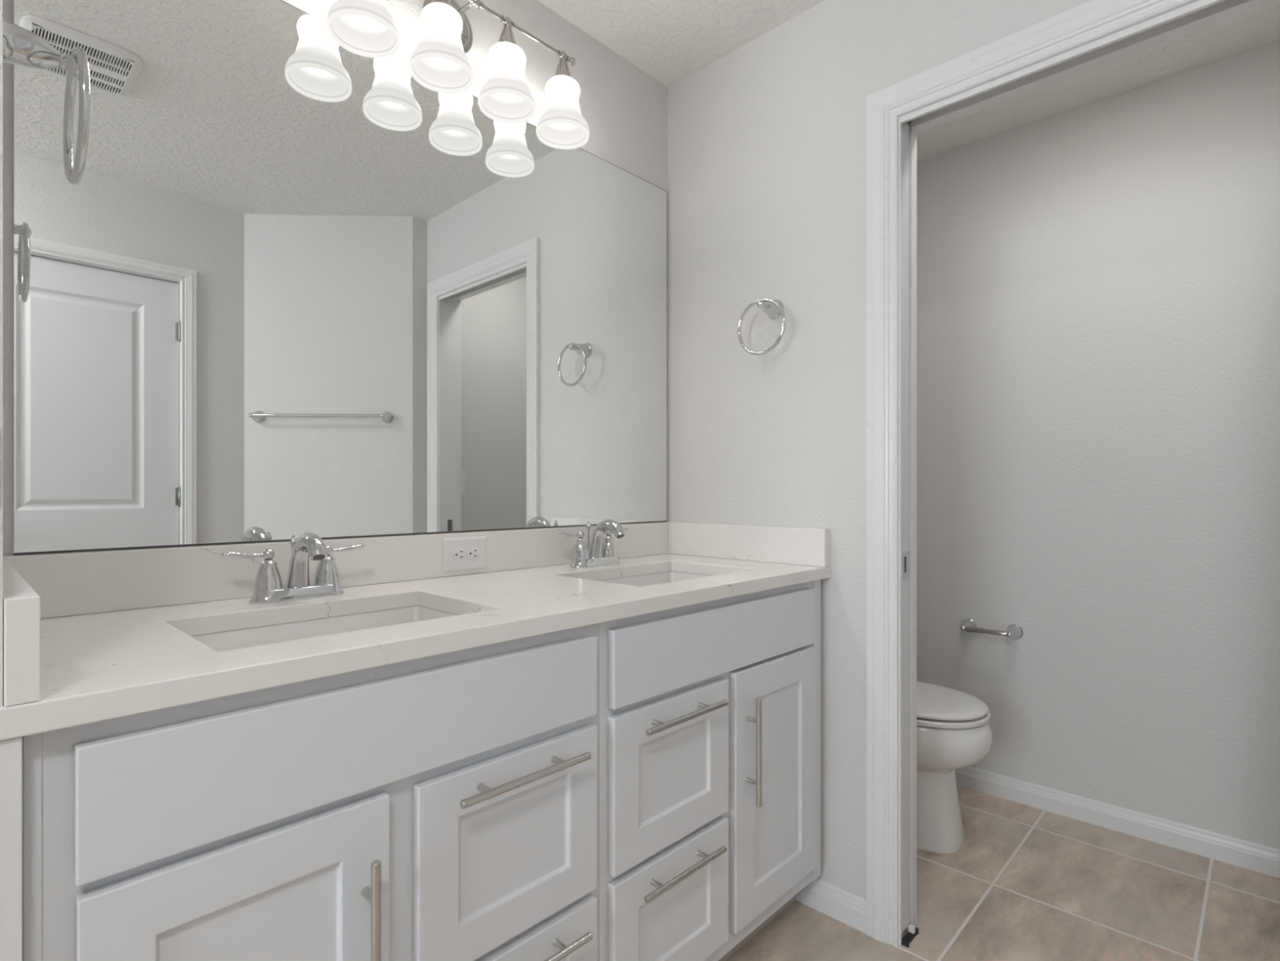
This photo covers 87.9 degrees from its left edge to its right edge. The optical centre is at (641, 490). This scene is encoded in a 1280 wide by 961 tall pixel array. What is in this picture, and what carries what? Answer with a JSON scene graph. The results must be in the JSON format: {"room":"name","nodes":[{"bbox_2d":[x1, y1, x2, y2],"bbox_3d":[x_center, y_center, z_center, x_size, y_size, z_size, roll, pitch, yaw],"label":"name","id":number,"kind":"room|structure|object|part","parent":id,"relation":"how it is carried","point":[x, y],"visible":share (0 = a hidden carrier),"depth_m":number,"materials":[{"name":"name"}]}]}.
{"room":"bathroom","nodes":[
{"label":"bathroom","id":0,"kind":"room"},
{"bbox_2d":[0,0,2,706],"bbox_3d":[-2.041,-0.095,-0.379,0.715,2.438,3.439,0,0,44],"label":"wall","id":1,"kind":"structure","parent":0,"point":[1,1],"depth_m":0.62,"materials":[{"name":"white paint"}]},
{"bbox_2d":[0,736,22,960],"bbox_3d":[-0.611,0.678,0.603,0.007,0.892,0.072,0,0,44],"label":"board","id":2,"kind":"object","parent":1,"relation":"attached to","point":[11,749],"visible":1,"depth_m":0.62,"materials":[{"name":"white paint"}]},
{"bbox_2d":[2,15,90,185],"bbox_3d":[-0.705,-0.458,0.782,0.155,0.168,0.084,0,0,44],"label":"towel ring","id":3,"kind":"object","parent":1,"relation":"attached to","point":[22,46],"visible":0.98,"depth_m":0.77,"materials":[{"name":"silver metal"}]},
{"bbox_3d":[-0.705,-0.514,0.782,0.055,0.055,0.084,0,0,44],"label":"post","id":4,"kind":"part","parent":3,"relation":"part of","materials":[{"name":"silver metal"}]},
{"bbox_2d":[2,0,667,555],"bbox_3d":[-0.515,-0.095,1.639,0.150,2.438,1.589,0,0,44],"label":"wall","id":5,"kind":"structure","parent":0,"point":[624,108],"depth_m":1.77,"materials":[{"name":"white paint"}]},
{"bbox_2d":[2,521,671,618],"bbox_3d":[-0.450,0.151,1.576,0.029,0.100,1.587,0,0,44],"label":"backsplash","id":6,"kind":"structure","parent":5,"relation":"attached to","point":[87,582],"depth_m":1.23,"materials":[{"name":"stone"}]},
{"bbox_2d":[13,0,667,555],"bbox_3d":[-0.448,-0.435,1.594,0.008,1.071,1.540,0,0,44],"label":"wall mirror","id":7,"kind":"object","parent":5,"relation":"attached to","point":[290,282],"visible":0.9,"depth_m":1.34,"materials":[{"name":"clear glass"}]},
{"bbox_2d":[326,0,589,149],"bbox_3d":[-0.394,-1.039,1.521,0.187,0.278,0.644,0,0,44],"label":"vanity light","id":8,"kind":"object","parent":5,"relation":"attached to","point":[440,63],"visible":1,"depth_m":1.50,"materials":[{"name":"white glass"}]},
{"bbox_3d":[-0.551,-0.970,1.318,0.134,0.140,0.134,0,0,44],"label":"lamp shade","id":9,"kind":"part","parent":8,"relation":"part of","materials":[{"name":"white glass"}]},
{"bbox_3d":[-0.551,-0.975,1.318,0.054,0.093,0.054,0,0,44],"label":"bulb","id":10,"kind":"part","parent":8,"relation":"part of","materials":[{"name":"white glass"}]},
{"bbox_3d":[-0.433,-0.970,1.442,0.134,0.140,0.134,0,0,44],"label":"lamp shade","id":11,"kind":"part","parent":8,"relation":"part of","materials":[{"name":"white glass"}]},
{"bbox_3d":[-0.433,-0.975,1.442,0.054,0.093,0.054,0,0,44],"label":"bulb","id":12,"kind":"part","parent":8,"relation":"part of","materials":[{"name":"white glass"}]},
{"bbox_3d":[-0.411,-1.113,1.538,0.102,0.019,0.012,0,0,44],"label":"arm","id":13,"kind":"part","parent":8,"relation":"part of","materials":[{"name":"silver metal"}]},
{"bbox_3d":[-0.316,-0.970,1.566,0.134,0.140,0.134,0,0,44],"label":"lamp shade","id":14,"kind":"part","parent":8,"relation":"part of","materials":[{"name":"white glass"}]},
{"bbox_3d":[-0.316,-0.975,1.566,0.054,0.093,0.054,0,0,44],"label":"bulb","id":15,"kind":"part","parent":8,"relation":"part of","materials":[{"name":"white glass"}]},
{"bbox_3d":[-0.200,-0.970,1.688,0.134,0.140,0.134,0,0,44],"label":"lamp shade","id":16,"kind":"part","parent":8,"relation":"part of","materials":[{"name":"white glass"}]},
{"bbox_3d":[-0.200,-0.975,1.688,0.054,0.093,0.054,0,0,44],"label":"bulb","id":17,"kind":"part","parent":8,"relation":"part of","materials":[{"name":"white glass"}]},
{"bbox_2d":[667,0,1090,928],"bbox_3d":[0.641,-0.095,1.715,1.722,2.438,0.115,0,0,44],"label":"wall","id":18,"kind":"structure","parent":0,"point":[766,140],"depth_m":1.83,"materials":[{"name":"white paint"}]},
{"bbox_2d":[737,297,786,355],"bbox_3d":[0.351,-0.458,1.854,0.155,0.168,0.084,0,0,44],"label":"towel ring","id":19,"kind":"object","parent":18,"relation":"attached to","point":[773,308],"visible":1,"depth_m":1.84,"materials":[{"name":"silver metal"}]},
{"bbox_3d":[0.351,-0.515,1.854,0.055,0.055,0.084,0,0,44],"label":"post","id":20,"kind":"part","parent":19,"relation":"part of","materials":[{"name":"silver metal"}]},
{"bbox_2d":[795,878,866,933],"bbox_3d":[0.476,1.085,1.783,0.276,0.078,0.014,0,0,44],"label":"baseboard","id":21,"kind":"structure","parent":18,"relation":"attached to","point":[835,902],"depth_m":1.74,"materials":[{"name":"white paint"}]},
{"bbox_2d":[902,122,909,933],"bbox_3d":[0.418,0.089,1.907,0.681,2.041,0.058,0,0,44],"label":"door","id":22,"kind":"structure","parent":18,"relation":"in","point":[905,552],"depth_m":1.67,"materials":[{"name":"white paint"}]},
{"bbox_3d":[0.664,0.185,1.673,0.002,0.067,0.049,0,0,44],"label":"edge pull","id":23,"kind":"part","parent":22,"relation":"part of","materials":[{"name":"silver metal"}]},
{"bbox_2d":[902,924,918,947],"bbox_3d":[0.672,1.114,1.666,0.022,0.020,0.070,0,0,44],"label":"guide","id":24,"kind":"object","parent":18,"relation":"attached to","point":[913,931],"visible":1,"depth_m":1.67,"materials":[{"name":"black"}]},
{"bbox_2d":[866,0,1279,946],"bbox_3d":[0.928,0.058,1.443,0.861,2.132,0.152,0,0,44],"label":"door frame","id":25,"kind":"structure","parent":18,"relation":"attached to","point":[1091,20],"depth_m":1.64,"materials":[{"name":"white paint"}]},
{"bbox_2d":[537,0,1279,161],"bbox_3d":[0.097,-1.374,-0.588,4.150,0.120,6.380,0,0,44],"label":"ceiling","id":26,"kind":"structure","parent":0,"point":[670,41],"depth_m":1.96,"materials":[{"name":"white paint"}]},
{"bbox_2d":[725,785,1279,960],"bbox_3d":[0.097,1.184,-0.588,4.150,0.120,6.380,0,0,44],"label":"floor","id":27,"kind":"structure","parent":0,"point":[1024,882],"depth_m":1.80,"materials":[{"name":"tile"}]},
{"bbox_2d":[22,622,599,960],"bbox_3d":[-0.520,0.678,1.081,0.603,0.892,0.769,0,0,44],"label":"vanity cabinet","id":28,"kind":"object","parent":27,"relation":"on","point":[445,806],"visible":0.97,"depth_m":0.84,"materials":[{"name":"white paint"}]},
{"bbox_3d":[-0.454,0.693,0.780,0.018,0.572,0.321,0,0,44],"label":"door","id":29,"kind":"part","parent":28,"relation":"part of","materials":[{"name":"white paint"}]},
{"bbox_3d":[-0.346,0.592,0.853,0.037,0.240,0.012,0,0,44],"label":"handle","id":30,"kind":"part","parent":28,"relation":"part of","materials":[{"name":"silver metal"}]},
{"bbox_2d":[0,521,831,740],"bbox_3d":[-0.272,0.166,1.366,0.576,0.130,1.647,0,0,44],"label":"countertop","id":31,"kind":"structure","parent":28,"relation":"on","point":[89,637],"depth_m":1.12,"materials":[{"name":"stone"}]},
{"bbox_2d":[220,532,365,604],"bbox_3d":[-0.644,0.138,1.247,0.192,0.125,0.174,0,0,-5],"label":"faucet","id":32,"kind":"object","parent":31,"relation":"on","point":[268,588],"visible":1,"depth_m":1.22,"materials":[{"name":"silver metal"}]},
{"bbox_3d":[-0.701,0.116,1.186,0.021,0.021,0.086,0,0,44],"label":"lever","id":33,"kind":"part","parent":32,"relation":"part of","materials":[{"name":"silver metal"}]},
{"bbox_3d":[-0.679,0.153,1.209,0.047,0.058,0.047,0,0,44],"label":"handle","id":34,"kind":"part","parent":32,"relation":"part of","materials":[{"name":"silver metal"}]},
{"bbox_3d":[-0.663,0.134,1.265,0.013,0.099,0.013,0,0,44],"label":"lift rod","id":35,"kind":"part","parent":32,"relation":"part of","materials":[{"name":"silver metal"}]},
{"bbox_3d":[-0.644,0.190,1.247,0.060,0.022,0.163,0,0,44],"label":"plate","id":36,"kind":"part","parent":32,"relation":"part of","materials":[{"name":"silver metal"}]},
{"bbox_3d":[-0.613,0.134,1.218,0.138,0.116,0.045,0,0,44],"label":"spout","id":37,"kind":"part","parent":32,"relation":"part of","materials":[{"name":"silver metal"}]},
{"bbox_3d":[-0.608,0.153,1.284,0.047,0.058,0.047,0,0,44],"label":"handle","id":38,"kind":"part","parent":32,"relation":"part of","materials":[{"name":"silver metal"}]},
{"bbox_3d":[-0.586,0.116,1.307,0.021,0.021,0.086,0,0,44],"label":"lever","id":39,"kind":"part","parent":32,"relation":"part of","materials":[{"name":"silver metal"}]},
{"bbox_2d":[191,605,457,652],"bbox_3d":[-0.489,0.299,1.083,0.326,0.135,0.458,0,0,44],"label":"undermount sink","id":40,"kind":"object","parent":31,"relation":"in","point":[274,633],"visible":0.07,"depth_m":1.19,"materials":[{"name":"white ceramic"}]},
{"bbox_2d":[442,535,486,572],"bbox_3d":[-0.419,0.150,1.583,0.007,0.080,0.119,0,0,44],"label":"electrical outlet","id":41,"kind":"object","parent":31,"relation":"attached to","point":[468,553],"visible":1,"depth_m":1.58,"materials":[{"name":"white plastic"}]},
{"bbox_2d":[452,546,465,561],"bbox_3d":[-0.430,0.150,1.567,0.002,0.034,0.034,0,0,44],"label":"receptacle","id":42,"kind":"object","parent":41,"relation":"attached to","point":[458,553],"depth_m":1.57,"materials":[{"name":"white plastic"}]},
{"bbox_2d":[466,546,479,559],"bbox_3d":[-0.404,0.150,1.595,0.002,0.034,0.034,0,0,44],"label":"receptacle","id":43,"kind":"object","parent":41,"relation":"attached to","point":[473,552],"depth_m":1.59,"materials":[{"name":"white plastic"}]},
{"bbox_2d":[557,519,628,568],"bbox_3d":[-0.125,0.138,1.793,0.192,0.125,0.174,0,0,-5],"label":"faucet","id":44,"kind":"object","parent":31,"relation":"on","point":[597,553],"visible":1,"depth_m":1.76,"materials":[{"name":"silver metal"}]},
{"bbox_3d":[-0.183,0.116,1.732,0.021,0.021,0.086,0,0,44],"label":"lever","id":45,"kind":"part","parent":44,"relation":"part of","materials":[{"name":"silver metal"}]},
{"bbox_3d":[-0.161,0.153,1.755,0.047,0.058,0.047,0,0,44],"label":"handle","id":46,"kind":"part","parent":44,"relation":"part of","materials":[{"name":"silver metal"}]},
{"bbox_3d":[-0.144,0.134,1.811,0.013,0.099,0.013,0,0,44],"label":"lift rod","id":47,"kind":"part","parent":44,"relation":"part of","materials":[{"name":"silver metal"}]},
{"bbox_3d":[-0.125,0.190,1.793,0.060,0.022,0.163,0,0,44],"label":"plate","id":48,"kind":"part","parent":44,"relation":"part of","materials":[{"name":"silver metal"}]},
{"bbox_3d":[-0.095,0.134,1.764,0.138,0.116,0.045,0,0,44],"label":"spout","id":49,"kind":"part","parent":44,"relation":"part of","materials":[{"name":"silver metal"}]},
{"bbox_3d":[-0.090,0.153,1.830,0.047,0.058,0.047,0,0,44],"label":"handle","id":50,"kind":"part","parent":44,"relation":"part of","materials":[{"name":"silver metal"}]},
{"bbox_3d":[-0.067,0.116,1.854,0.021,0.021,0.086,0,0,44],"label":"lever","id":51,"kind":"part","parent":44,"relation":"part of","materials":[{"name":"silver metal"}]},
{"bbox_2d":[598,571,712,586],"bbox_3d":[0.043,0.299,1.649,0.328,0.135,0.470,0,0,44],"label":"undermount sink","id":52,"kind":"object","parent":31,"relation":"in","point":[642,580],"visible":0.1,"depth_m":1.85,"materials":[{"name":"white ceramic"}]},
{"bbox_3d":[-0.199,0.554,1.048,0.018,0.284,0.336,0,0,44],"label":"drawer","id":53,"kind":"part","parent":28,"relation":"part of","materials":[{"name":"white paint"}]},
{"bbox_3d":[-0.179,0.442,1.029,0.037,0.012,0.240,0,0,44],"label":"handle","id":54,"kind":"part","parent":28,"relation":"part of","materials":[{"name":"silver metal"}]},
{"bbox_3d":[-0.199,0.846,1.048,0.018,0.265,0.336,0,0,44],"label":"drawer","id":55,"kind":"part","parent":28,"relation":"part of","materials":[{"name":"white paint"}]},
{"bbox_3d":[-0.176,0.744,1.032,0.037,0.012,0.240,0,0,44],"label":"handle","id":56,"kind":"part","parent":28,"relation":"part of","materials":[{"name":"silver metal"}]},
{"bbox_2d":[599,579,820,960],"bbox_3d":[0.021,0.678,1.651,0.603,0.892,0.800,0,0,44],"label":"vanity cabinet","id":57,"kind":"object","parent":27,"relation":"on","point":[709,712],"visible":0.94,"depth_m":1.39,"materials":[{"name":"white paint"}]},
{"bbox_3d":[0.064,0.846,1.326,0.018,0.266,0.347,0,0,44],"label":"drawer","id":58,"kind":"part","parent":57,"relation":"part of","materials":[{"name":"white paint"}]},
{"bbox_3d":[0.064,0.553,1.326,0.018,0.286,0.347,0,0,44],"label":"drawer","id":59,"kind":"part","parent":57,"relation":"part of","materials":[{"name":"white paint"}]},
{"bbox_3d":[0.082,0.745,1.304,0.037,0.012,0.240,0,0,44],"label":"handle","id":60,"kind":"part","parent":57,"relation":"part of","materials":[{"name":"silver metal"}]},
{"bbox_3d":[0.085,0.442,1.308,0.037,0.012,0.240,0,0,44],"label":"handle","id":61,"kind":"part","parent":57,"relation":"part of","materials":[{"name":"silver metal"}]},
{"bbox_3d":[0.252,0.582,1.483,0.037,0.238,0.012,0,0,44],"label":"handle","id":62,"kind":"part","parent":57,"relation":"part of","materials":[{"name":"silver metal"}]},
{"bbox_3d":[0.325,0.691,1.600,0.018,0.576,0.355,0,0,44],"label":"door","id":63,"kind":"part","parent":57,"relation":"part of","materials":[{"name":"white paint"}]},
{"bbox_2d":[916,680,992,853],"bbox_3d":[0.803,0.736,2.289,0.740,0.776,0.444,0,0,44],"label":"toilet","id":64,"kind":"object","parent":27,"relation":"on","point":[954,731],"visible":0.29,"depth_m":2.06,"materials":[{"name":"white ceramic"}]},
{"bbox_3d":[0.879,0.679,2.217,0.502,0.025,0.356,0,0,44],"label":"lid","id":65,"kind":"part","parent":64,"relation":"part of","materials":[{"name":"white plastic"}]},
{"bbox_3d":[0.888,0.706,2.208,0.487,0.016,0.362,0,0,44],"label":"seat","id":66,"kind":"part","parent":64,"relation":"part of","materials":[{"name":"white plastic"}]},
{"bbox_2d":[916,40,1279,849],"bbox_3d":[1.413,-0.095,2.441,1.842,2.438,0.120,0,0,44],"label":"wall","id":67,"kind":"structure","parent":0,"point":[1098,282],"depth_m":2.21,"materials":[{"name":"white paint"}]},
{"bbox_2d":[960,618,1022,639],"bbox_3d":[1.274,0.512,2.438,0.211,0.055,0.077,0,0,44],"label":"toilet paper holder","id":68,"kind":"object","parent":67,"relation":"attached to","point":[968,625],"visible":1,"depth_m":2.41,"materials":[{"name":"silver metal"}]},
{"bbox_3d":[1.217,0.512,2.492,0.055,0.055,0.077,0,0,44],"label":"post","id":69,"kind":"part","parent":68,"relation":"part of","materials":[{"name":"silver metal"}]},
{"bbox_3d":[1.330,0.512,2.384,0.055,0.055,0.077,0,0,44],"label":"post","id":70,"kind":"part","parent":68,"relation":"part of","materials":[{"name":"silver metal"}]},
{"bbox_2d":[954,766,1279,878],"bbox_3d":[1.397,1.085,2.365,1.520,0.078,0.014,0,0,44],"label":"baseboard","id":71,"kind":"structure","parent":67,"relation":"attached to","point":[1259,858],"depth_m":2.17,"materials":[{"name":"white paint"}]}
]}

